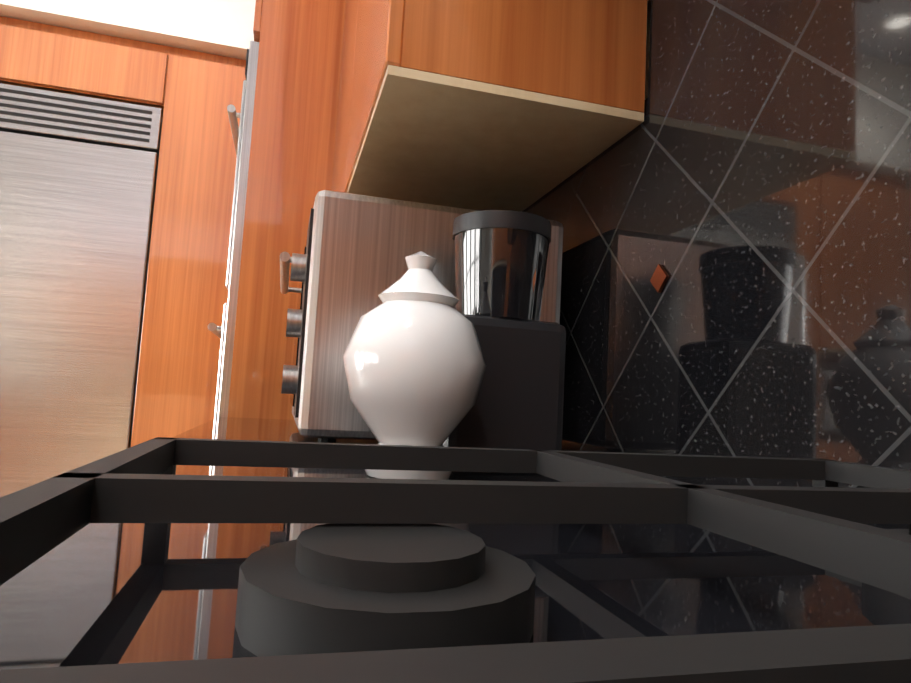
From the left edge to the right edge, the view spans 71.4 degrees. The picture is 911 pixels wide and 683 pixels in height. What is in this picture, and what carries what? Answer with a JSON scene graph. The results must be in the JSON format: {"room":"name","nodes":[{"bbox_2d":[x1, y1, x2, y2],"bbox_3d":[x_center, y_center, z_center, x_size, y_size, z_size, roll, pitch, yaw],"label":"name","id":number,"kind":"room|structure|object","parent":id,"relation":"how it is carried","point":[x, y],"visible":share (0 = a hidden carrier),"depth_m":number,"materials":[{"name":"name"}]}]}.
{"room":"kitchen","nodes":[
{"label":"kitchen","id":0,"kind":"room"},
{"bbox_2d":[0,0,255,59],"bbox_3d":[-1.863,-0.388,2.845,3.050,3.050,0.900,4,-5,-15],"label":"ceiling","id":1,"kind":"structure","parent":0,"point":[221,27],"depth_m":2.63,"materials":[{"name":"paint"}]},
{"bbox_2d":[645,0,650,98],"bbox_3d":[0.714,-0.381,1.354,1.150,3.050,5.120,4,-5,-15],"label":"wall","id":2,"kind":"structure","parent":0,"point":[647,48],"depth_m":0.84,"materials":[{"name":"paint"}]},
{"bbox_2d":[331,0,646,211],"bbox_3d":[-0.022,-0.783,1.281,0.330,1.062,0.988,4,-5,-15],"label":"upper cabinet","id":3,"kind":"object","parent":2,"relation":"attached to","point":[513,105],"visible":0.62,"depth_m":0.80,"materials":[{"name":"brown wood"}]},
{"bbox_3d":[-4.357,0.880,1.032,10.900,0.060,11.200,4,-5,-15],"label":"floor","id":4,"kind":"structure","parent":0,"visible":0},
{"bbox_2d":[0,16,245,497],"bbox_3d":[-2.130,-0.102,2.635,2.466,2.416,0.720,4,-5,-15],"label":"fridge","id":5,"kind":"object","parent":4,"relation":"on","point":[118,157],"visible":0.73,"depth_m":2.54,"materials":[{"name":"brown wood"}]},
{"bbox_2d":[172,0,910,526],"bbox_3d":[-0.066,-0.192,0.670,0.673,2.468,4.300,4,-5,-15],"label":"kitchen counter","id":6,"kind":"object","parent":4,"relation":"on","point":[732,212],"visible":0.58,"depth_m":0.66,"materials":[{"name":"brown wood"}]},
{"bbox_2d":[343,251,485,479],"bbox_3d":[-0.040,0.020,0.620,0.140,0.220,0.140,4,-5,-15],"label":"jar","id":7,"kind":"object","parent":6,"relation":"on","point":[414,362],"visible":0.81,"depth_m":0.57,"materials":[{"name":"white ceramic"}]},
{"bbox_2d":[280,190,562,442],"bbox_3d":[-0.119,0.000,1.151,0.403,0.345,0.600,4,-5,-15],"label":"toaster oven","id":8,"kind":"object","parent":6,"relation":"on","point":[348,266],"visible":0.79,"depth_m":0.84,"materials":[{"name":"silver metal"}]},
{"bbox_2d":[0,437,910,682],"bbox_3d":[0.153,0.057,-0.037,0.480,0.050,0.900,4,-5,-15],"label":"cooktop","id":9,"kind":"object","parent":6,"relation":"in","point":[141,563],"visible":1,"depth_m":0.18,"materials":[{"name":"metal"}]},
{"bbox_2d":[441,210,565,450],"bbox_3d":[0.045,0.001,0.759,0.148,0.290,0.118,4,-5,-15],"label":"coffee grinder","id":10,"kind":"object","parent":6,"relation":"on","point":[500,259],"visible":0.6,"depth_m":0.71,"materials":[{"name":"black plastic"}]}
]}

